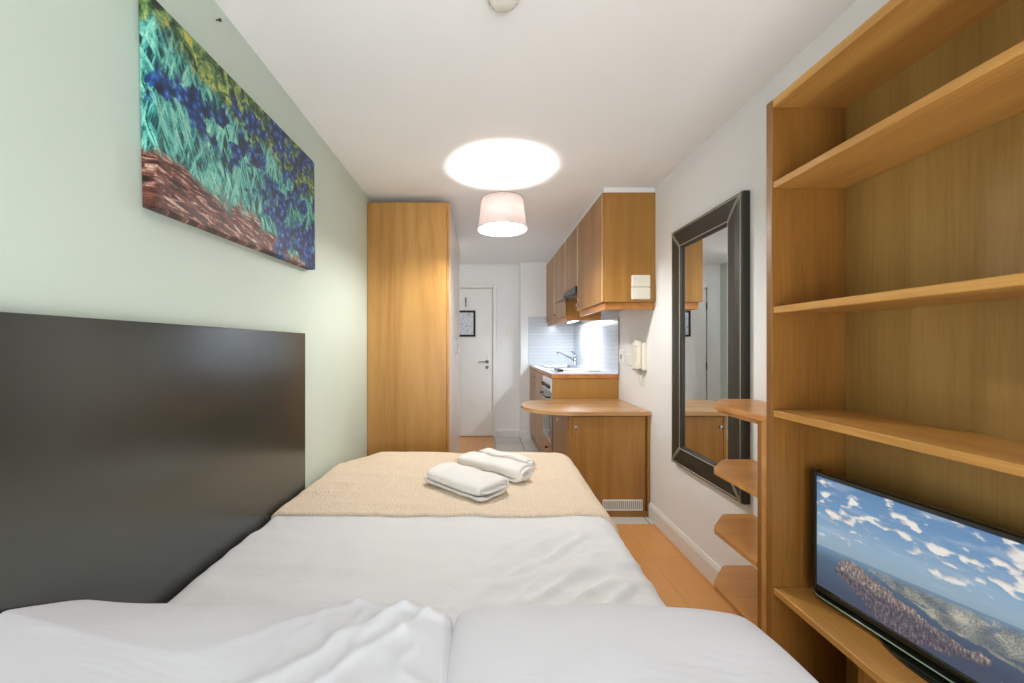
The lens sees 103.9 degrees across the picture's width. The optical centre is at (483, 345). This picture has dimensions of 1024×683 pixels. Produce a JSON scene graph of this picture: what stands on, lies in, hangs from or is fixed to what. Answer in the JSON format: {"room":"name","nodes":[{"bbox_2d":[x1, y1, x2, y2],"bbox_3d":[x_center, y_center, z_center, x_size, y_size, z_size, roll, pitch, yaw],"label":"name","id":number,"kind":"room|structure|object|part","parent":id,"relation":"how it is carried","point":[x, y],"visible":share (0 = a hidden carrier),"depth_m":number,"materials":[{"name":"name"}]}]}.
{"room":"studio apartment","nodes":[
{"label":"studio apartment","id":0,"kind":"room"},
{"bbox_2d":[0,0,370,488],"bbox_3d":[-0.900,0.060,2.365,0.100,2.300,6.170,0,0,0],"label":"wall","id":1,"kind":"structure","parent":0,"point":[78,238],"depth_m":0.96,"materials":[{"name":"green paint"}]},
{"bbox_2d":[0,312,304,613],"bbox_3d":[-0.832,0.466,0.891,0.028,1.048,1.882,0,0,0],"label":"headboard","id":2,"kind":"object","parent":1,"relation":"attached to","point":[135,456],"visible":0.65,"depth_m":0.94,"materials":[{"name":"black leather"}]},
{"bbox_2d":[138,0,314,269],"bbox_3d":[-0.828,-0.609,1.448,0.039,0.511,0.928,0,1,0],"label":"canvas","id":3,"kind":"object","parent":1,"relation":"attached to","point":[214,161],"visible":1,"depth_m":1.20},
{"bbox_2d":[459,265,519,428],"bbox_3d":[0.163,0.060,5.400,2.025,2.300,0.100,0,0,0],"label":"wall","id":4,"kind":"structure","parent":0,"point":[506,277],"depth_m":5.35,"materials":[{"name":"white paint"}]},
{"bbox_2d":[459,284,496,436],"bbox_3d":[-0.276,0.193,5.346,0.888,2.035,0.103,0,0,0],"label":"door","id":5,"kind":"structure","parent":4,"relation":"in","point":[477,354],"depth_m":5.36,"materials":[{"name":"white paint"}]},
{"bbox_2d":[459,310,474,336],"bbox_3d":[-0.282,-0.300,5.347,0.335,0.350,0.018,0,0,0],"label":"picture frame","id":6,"kind":"object","parent":5,"relation":"attached to","point":[466,317],"visible":0.57,"depth_m":5.34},
{"bbox_2d":[497,429,519,436],"bbox_3d":[0.324,1.160,5.342,0.302,0.100,0.016,0,0,0],"label":"baseboard","id":7,"kind":"structure","parent":4,"relation":"attached to","point":[500,432],"depth_m":5.33,"materials":[{"name":"white paint"}]},
{"bbox_2d":[215,0,855,264],"bbox_3d":[0.163,-1.140,2.365,2.225,0.100,6.170,0,0,0],"label":"ceiling","id":8,"kind":"structure","parent":0,"point":[417,100],"depth_m":1.67,"materials":[{"name":"paint"}]},
{"bbox_2d":[477,165,526,236],"bbox_3d":[0.112,-0.900,2.450,0.304,0.379,0.304,0,0,0],"label":"pendant lamp","id":9,"kind":"object","parent":8,"relation":"hanging from","point":[502,213],"visible":1,"depth_m":2.35,"materials":[{"name":"white fabric"}]},
{"bbox_3d":[0.112,-0.805,2.450,0.299,0.186,0.299,0,0,0],"label":"lamp shade","id":10,"kind":"part","parent":9,"relation":"part of","materials":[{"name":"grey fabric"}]},
{"bbox_3d":[0.112,-0.769,2.450,0.072,0.091,0.072,0,0,0],"label":"bulb","id":11,"kind":"part","parent":9,"relation":"part of","materials":[{"name":"white glass"}]},
{"bbox_2d":[487,0,518,11],"bbox_3d":[0.060,-1.071,1.225,0.112,0.037,0.112,0,0,0],"label":"smoke detector","id":12,"kind":"object","parent":8,"relation":"attached to","point":[498,5],"visible":1,"depth_m":1.24,"materials":[{"name":"white plastic"}]},
{"bbox_2d":[520,262,573,438],"bbox_3d":[0.825,0.060,5.271,0.700,2.300,0.159,0,0,0],"label":"wall","id":13,"kind":"structure","parent":0,"point":[532,274],"depth_m":5.20,"materials":[{"name":"white paint"}]},
{"bbox_2d":[521,431,530,438],"bbox_3d":[0.545,1.160,5.192,0.140,0.100,0.016,0,0,0],"label":"baseboard","id":14,"kind":"structure","parent":13,"relation":"attached to","point":[524,434],"depth_m":5.18,"materials":[{"name":"white paint"}]},
{"bbox_2d":[459,436,738,615],"bbox_3d":[0.163,1.260,2.365,2.225,0.100,6.170,0,0,0],"label":"floor","id":15,"kind":"structure","parent":0,"point":[679,584],"depth_m":2.28,"materials":[{"name":"brown wood"}]},
{"bbox_2d":[367,202,458,455],"bbox_3d":[-0.536,0.084,3.500,0.622,2.252,1.200,0,0,0],"label":"wardrobe","id":16,"kind":"object","parent":15,"relation":"on","point":[413,247],"visible":0.82,"depth_m":2.90,"materials":[{"name":"brown wood"}]},
{"bbox_3d":[-0.260,0.043,3.200,0.018,2.164,0.596,0,0,0],"label":"door","id":17,"kind":"part","parent":16,"relation":"part of","materials":[{"name":"laminate"}]},
{"bbox_3d":[-0.260,0.043,3.800,0.018,2.164,0.596,0,0,0],"label":"door","id":18,"kind":"part","parent":16,"relation":"part of","materials":[{"name":"laminate"}]},
{"bbox_2d":[530,368,539,450],"bbox_3d":[0.870,0.750,4.900,0.607,0.920,0.596,0,0,0],"label":"base cabinet","id":19,"kind":"object","parent":15,"relation":"on","point":[532,372],"visible":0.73,"depth_m":4.80,"materials":[{"name":"brown wood"}]},
{"bbox_3d":[0.603,0.698,4.900,0.018,0.815,0.592,0,0,0],"label":"door","id":20,"kind":"part","parent":19,"relation":"part of","materials":[{"name":"brown wood"}]},
{"bbox_2d":[536,371,543,451],"bbox_3d":[0.870,0.750,4.311,0.607,0.920,0.578,0,0,0],"label":"base cabinet","id":21,"kind":"object","parent":15,"relation":"on","point":[539,376],"visible":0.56,"depth_m":4.28,"materials":[{"name":"brown wood"}]},
{"bbox_2d":[543,379,618,452],"bbox_3d":[0.870,0.748,3.752,0.607,0.925,0.535,0,0,0],"label":"base cabinet","id":22,"kind":"object","parent":15,"relation":"on","point":[561,388],"visible":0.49,"depth_m":3.48,"materials":[{"name":"brown wood"}]},
{"bbox_3d":[0.603,0.995,3.761,0.018,0.220,0.511,0,0,0],"label":"drawer","id":23,"kind":"part","parent":22,"relation":"part of","materials":[{"name":"brown wood"}]},
{"bbox_2d":[529,365,617,377],"bbox_3d":[0.877,0.263,4.337,0.575,0.038,1.723,0,0,0],"label":"countertop","id":24,"kind":"structure","parent":22,"relation":"on","point":[546,371],"depth_m":3.48,"materials":[{"name":"grey laminate"}]},
{"bbox_2d":[539,365,583,367],"bbox_3d":[0.890,0.308,4.665,0.420,0.144,0.670,0,0,0],"label":"sink","id":25,"kind":"object","parent":24,"relation":"in","point":[545,366],"visible":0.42,"depth_m":4.95,"materials":[{"name":"metal"}]},
{"bbox_2d":[557,350,576,365],"bbox_3d":[1.008,0.147,4.882,0.270,0.195,0.052,0,0,-10],"label":"faucet","id":26,"kind":"object","parent":24,"relation":"on","point":[574,359],"visible":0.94,"depth_m":4.88,"materials":[{"name":"silver metal"}]},
{"bbox_2d":[550,368,610,373],"bbox_3d":[0.890,0.228,3.775,0.460,0.032,0.490,0,0,0],"label":"cooktop","id":27,"kind":"object","parent":24,"relation":"in","point":[557,370],"visible":1,"depth_m":3.62,"materials":[{"name":"white metal"}]},
{"bbox_2d":[539,375,608,445],"bbox_3d":[0.829,0.585,3.755,0.573,0.590,0.497,0,0,0],"label":"oven","id":28,"kind":"object","parent":22,"relation":"in","point":[547,381],"visible":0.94,"depth_m":3.65,"materials":[{"name":"silver metal"}]},
{"bbox_3d":[0.587,0.660,3.755,0.004,0.300,0.390,0,0,0],"label":"door glass","id":29,"kind":"part","parent":28,"relation":"part of","materials":[{"name":"grey glass"}]},
{"bbox_3d":[0.601,0.645,3.755,0.026,0.460,0.497,0,0,0],"label":"door","id":30,"kind":"part","parent":28,"relation":"part of","materials":[{"name":"metal"}]},
{"bbox_3d":[0.601,0.350,3.755,0.026,0.120,0.497,0,0,0],"label":"control panel","id":31,"kind":"part","parent":28,"relation":"part of","materials":[{"name":"white metal"}]},
{"bbox_2d":[553,415,649,516],"bbox_3d":[0.869,0.850,3.134,0.606,0.720,0.673,0,0,0],"label":"base cabinet","id":32,"kind":"object","parent":15,"relation":"on","point":[611,454],"visible":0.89,"depth_m":2.83,"materials":[{"name":"brown wood"}]},
{"bbox_3d":[0.597,0.830,3.151,0.005,0.660,0.618,0,0,0],"label":"door","id":33,"kind":"part","parent":32,"relation":"part of","materials":[{"name":"brown wood"}]},
{"bbox_3d":[0.609,0.850,3.146,0.018,0.720,0.648,0,0,0],"label":"panel","id":34,"kind":"part","parent":32,"relation":"part of","materials":[{"name":"brown wood"}]},
{"bbox_2d":[521,399,651,415],"bbox_3d":[0.733,0.475,3.136,0.880,0.030,0.672,0,0,0],"label":"breakfast bar","id":35,"kind":"object","parent":32,"relation":"on","point":[561,407],"visible":1,"depth_m":2.99,"materials":[{"name":"brown wood"}]},
{"bbox_2d":[603,500,642,510],"bbox_3d":[0.978,1.122,2.821,0.280,0.076,0.008,0,0,0],"label":"vent grille","id":36,"kind":"object","parent":32,"relation":"attached to","point":[609,505],"depth_m":2.82,"materials":[{"name":"white plastic"}]},
{"bbox_3d":[1.163,0.850,3.146,0.018,0.720,0.648,0,0,0],"label":"panel","id":37,"kind":"part","parent":32,"relation":"part of","materials":[{"name":"brown wood"}]},
{"bbox_2d":[714,399,765,633],"bbox_3d":[1.034,0.719,1.508,0.245,0.982,0.433,0,0,0],"label":"corner shelf","id":38,"kind":"object","parent":15,"relation":"on","point":[743,587],"visible":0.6,"depth_m":1.50,"materials":[{"name":"brown wood"}]},
{"bbox_3d":[1.034,0.498,1.532,0.245,0.020,0.386,0,0,0],"label":"shelf","id":39,"kind":"part","parent":38,"relation":"part of","materials":[{"name":"brown wood"}]},
{"bbox_3d":[1.034,0.733,1.532,0.245,0.020,0.386,0,0,0],"label":"shelf","id":40,"kind":"part","parent":38,"relation":"part of","materials":[{"name":"brown wood"}]},
{"bbox_3d":[1.034,0.955,1.532,0.245,0.020,0.386,0,0,0],"label":"shelf","id":41,"kind":"part","parent":38,"relation":"part of","materials":[{"name":"brown wood"}]},
{"bbox_3d":[1.034,0.238,1.508,0.245,0.020,0.433,0,0,0],"label":"shelf","id":42,"kind":"part","parent":38,"relation":"part of","materials":[{"name":"brown wood"}]},
{"bbox_3d":[1.036,0.729,1.327,0.243,0.962,0.021,0,0,0],"label":"panel","id":43,"kind":"part","parent":38,"relation":"part of","materials":[{"name":"brown wood"}]},
{"bbox_3d":[1.034,0.729,1.304,0.245,0.962,0.024,0,0,0],"label":"panel","id":44,"kind":"part","parent":38,"relation":"part of","materials":[{"name":"brown wood"}]},
{"bbox_2d":[766,0,1023,682],"bbox_3d":[1.034,0.216,0.780,0.247,1.988,1.020,0,0,0],"label":"bookcase","id":45,"kind":"object","parent":15,"relation":"on","point":[895,161],"visible":0.86,"depth_m":1.06,"materials":[{"name":"brown wood"}]},
{"bbox_3d":[1.034,0.216,1.277,0.247,1.988,0.026,0,0,0],"label":"panel","id":46,"kind":"part","parent":45,"relation":"part of","materials":[{"name":"brown wood"}]},
{"bbox_3d":[1.028,0.772,0.780,0.231,0.021,0.966,0,0,0],"label":"shelf","id":47,"kind":"part","parent":45,"relation":"part of","materials":[{"name":"brown wood"}]},
{"bbox_3d":[1.034,-0.765,0.780,0.245,0.026,0.968,0,0,0],"label":"panel","id":48,"kind":"part","parent":45,"relation":"part of","materials":[{"name":"brown wood"}]},
{"bbox_3d":[1.028,0.212,0.780,0.231,0.021,0.966,0,0,0],"label":"shelf","id":49,"kind":"part","parent":45,"relation":"part of","materials":[{"name":"brown wood"}]},
{"bbox_3d":[1.028,-0.114,0.780,0.231,0.021,0.966,0,0,0],"label":"shelf","id":50,"kind":"part","parent":45,"relation":"part of","materials":[{"name":"brown wood"}]},
{"bbox_3d":[1.028,-0.507,0.780,0.231,0.021,0.966,0,0,0],"label":"shelf","id":51,"kind":"part","parent":45,"relation":"part of","materials":[{"name":"brown wood"}]},
{"bbox_2d":[812,469,1023,682],"bbox_3d":[1.062,0.569,0.900,0.115,0.385,0.655,0,0,-8],"label":"television","id":52,"kind":"object","parent":45,"relation":"on","point":[941,589],"visible":1,"depth_m":0.95,"materials":[{"name":"black plastic"}]},
{"bbox_3d":[1.151,0.199,0.780,0.012,1.902,0.968,0,0,0],"label":"panel","id":53,"kind":"part","parent":45,"relation":"part of","materials":[{"name":"brown wood"}]},
{"bbox_3d":[-0.180,0.960,1.252,1.240,0.500,2.235,0,0,0],"label":"bed","id":54,"kind":"object","parent":15,"relation":"on","visible":0},
{"bbox_2d":[168,515,666,628],"bbox_3d":[-0.155,0.860,1.303,1.347,0.478,2.292,0,0,0],"label":"duvet","id":55,"kind":"object","parent":54,"relation":"on","point":[456,565],"visible":0.3,"depth_m":1.17,"materials":[{"name":"white fabric"}]},
{"bbox_2d":[0,597,452,682],"bbox_3d":[-0.430,0.544,0.592,0.764,0.191,0.588,0,0,0],"label":"pillow","id":56,"kind":"object","parent":55,"relation":"on","point":[356,640],"visible":0.98,"depth_m":0.69,"materials":[{"name":"white fabric"}]},
{"bbox_2d":[271,452,618,534],"bbox_3d":[-0.156,0.882,1.992,1.370,0.512,0.958,0,0,0],"label":"bedspread","id":57,"kind":"object","parent":55,"relation":"on","point":[385,484],"visible":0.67,"depth_m":1.71,"materials":[{"name":"beige fabric"}]},
{"bbox_2d":[424,462,508,501],"bbox_3d":[-0.084,0.599,1.792,0.384,0.073,0.210,0,0,44],"label":"towel","id":58,"kind":"object","parent":57,"relation":"on","point":[476,484],"visible":1,"depth_m":1.72,"materials":[{"name":"white fabric"}]},
{"bbox_2d":[457,451,531,482],"bbox_3d":[0.047,0.595,1.995,0.415,0.082,0.144,0,0,40],"label":"towel","id":59,"kind":"object","parent":57,"relation":"on","point":[514,471],"visible":0.93,"depth_m":1.92,"materials":[{"name":"white fabric"}]},
{"bbox_2d":[479,448,535,469],"bbox_3d":[0.120,0.603,2.162,0.381,0.067,0.089,0,0,44],"label":"towel","id":60,"kind":"object","parent":57,"relation":"on","point":[515,456],"visible":0.62,"depth_m":2.11,"materials":[{"name":"white fabric"}]},
{"bbox_2d":[447,603,818,682],"bbox_3d":[0.255,0.587,0.590,0.660,0.106,0.600,0,0,0],"label":"pillow","id":61,"kind":"object","parent":55,"relation":"on","point":[587,642],"visible":0.99,"depth_m":0.72,"materials":[{"name":"white fabric"}]},
{"bbox_2d":[574,0,889,568],"bbox_3d":[1.220,0.060,2.365,0.109,2.300,6.170,0,0,0],"label":"wall","id":62,"kind":"structure","parent":0,"point":[732,160],"depth_m":2.20,"materials":[{"name":"white paint"}]},
{"bbox_2d":[545,256,578,325],"bbox_3d":[0.980,-0.653,4.902,0.391,0.798,0.593,0,0,0],"label":"upper cabinet","id":63,"kind":"object","parent":62,"relation":"attached to","point":[549,318],"visible":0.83,"depth_m":4.90,"materials":[{"name":"brown wood"}]},
{"bbox_3d":[0.822,-0.677,4.902,0.019,0.750,0.589,0,0,0],"label":"door","id":64,"kind":"part","parent":63,"relation":"part of","materials":[{"name":"brown wood"}]},
{"bbox_2d":[554,286,576,303],"bbox_3d":[0.927,-0.471,3.725,0.475,0.103,0.496,0,0,0],"label":"hood","id":65,"kind":"object","parent":62,"relation":"attached to","point":[570,295],"visible":0.41,"depth_m":3.63,"materials":[{"name":"grey metal"}]},
{"bbox_2d":[566,226,576,291],"bbox_3d":[0.992,-0.788,3.725,0.366,0.527,0.500,0,0,0],"label":"upper cabinet","id":66,"kind":"object","parent":62,"relation":"attached to","point":[571,241],"visible":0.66,"depth_m":3.71,"materials":[{"name":"brown wood"}]},
{"bbox_2d":[553,240,600,323],"bbox_3d":[0.980,-0.653,4.290,0.391,0.798,0.620,0,0,0],"label":"upper cabinet","id":67,"kind":"object","parent":62,"relation":"attached to","point":[564,311],"visible":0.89,"depth_m":4.14,"materials":[{"name":"brown wood"}]},
{"bbox_3d":[0.822,-0.677,4.290,0.019,0.750,0.616,0,0,0],"label":"door","id":68,"kind":"part","parent":67,"relation":"part of","materials":[{"name":"brown wood"}]},
{"bbox_2d":[576,192,654,316],"bbox_3d":[0.980,-0.653,3.105,0.391,0.798,0.730,0,0,0],"label":"upper cabinet","id":69,"kind":"object","parent":62,"relation":"attached to","point":[616,236],"visible":1,"depth_m":2.74,"materials":[{"name":"brown wood"}]},
{"bbox_3d":[0.822,-0.677,3.105,0.019,0.750,0.726,0,0,0],"label":"door","id":70,"kind":"part","parent":69,"relation":"part of","materials":[{"name":"brown wood"}]},
{"bbox_2d":[547,188,654,263],"bbox_3d":[0.999,-1.071,3.975,0.350,0.037,2.447,0,0,0],"label":"trim","id":71,"kind":"structure","parent":69,"relation":"on","point":[604,190],"depth_m":2.75,"materials":[{"name":"white paint"}]},
{"bbox_2d":[631,287,649,299],"bbox_3d":[1.068,-0.358,2.724,0.120,0.080,0.032,0,0,0],"label":"fused spur","id":72,"kind":"object","parent":69,"relation":"attached to","point":[637,293],"visible":1,"depth_m":2.71,"materials":[{"name":"beige plastic"}]},
{"bbox_2d":[631,275,649,286],"bbox_3d":[1.068,-0.442,2.724,0.120,0.080,0.032,0,0,0],"label":"fused spur","id":73,"kind":"object","parent":69,"relation":"attached to","point":[636,280],"visible":1,"depth_m":2.71,"materials":[{"name":"beige plastic"}]},
{"bbox_2d":[618,317,618,373],"bbox_3d":[1.169,-0.003,3.470,0.010,0.495,0.008,0,0,0],"label":"trim","id":74,"kind":"structure","parent":62,"relation":"attached to","point":[618,317],"depth_m":3.47,"materials":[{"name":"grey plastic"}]},
{"bbox_2d":[619,350,623,362],"bbox_3d":[1.167,0.090,3.400,0.016,0.110,0.110,0,0,0],"label":"switch","id":75,"kind":"object","parent":62,"relation":"attached to","point":[621,352],"visible":1,"depth_m":3.39,"materials":[{"name":"white plastic"}]},
{"bbox_2d":[625,354,631,365],"bbox_3d":[1.168,0.110,3.200,0.014,0.090,0.200,0,0,0],"label":"wall socket","id":76,"kind":"object","parent":62,"relation":"attached to","point":[628,357],"visible":0.78,"depth_m":3.23,"materials":[{"name":"white plastic"}]},
{"bbox_2d":[632,340,646,385],"bbox_3d":[1.139,0.126,2.985,0.072,0.332,0.200,0,0,0],"label":"phone","id":77,"kind":"object","parent":62,"relation":"attached to","point":[639,350],"visible":1,"depth_m":2.90,"materials":[{"name":"beige plastic"}]},
{"bbox_2d":[649,502,720,585],"bbox_3d":[1.167,1.155,1.099,0.016,0.110,3.438,0,0,0],"label":"baseboard","id":78,"kind":"structure","parent":62,"relation":"attached to","point":[696,556],"depth_m":2.30,"materials":[{"name":"white paint"}]},
{"bbox_2d":[671,190,749,504],"bbox_3d":[1.154,0.006,2.100,0.040,1.395,0.670,0,0,0],"label":"wall mirror","id":79,"kind":"object","parent":62,"relation":"attached to","point":[711,253],"visible":0.92,"depth_m":2.01,"materials":[{"name":"black wood"}]},
{"bbox_2d":[683,227,726,463],"bbox_3d":[1.157,0.006,2.100,0.004,1.155,0.438,0,0,0],"label":"mirror glass","id":80,"kind":"object","parent":79,"relation":"attached to","point":[704,254],"depth_m":2.09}
]}

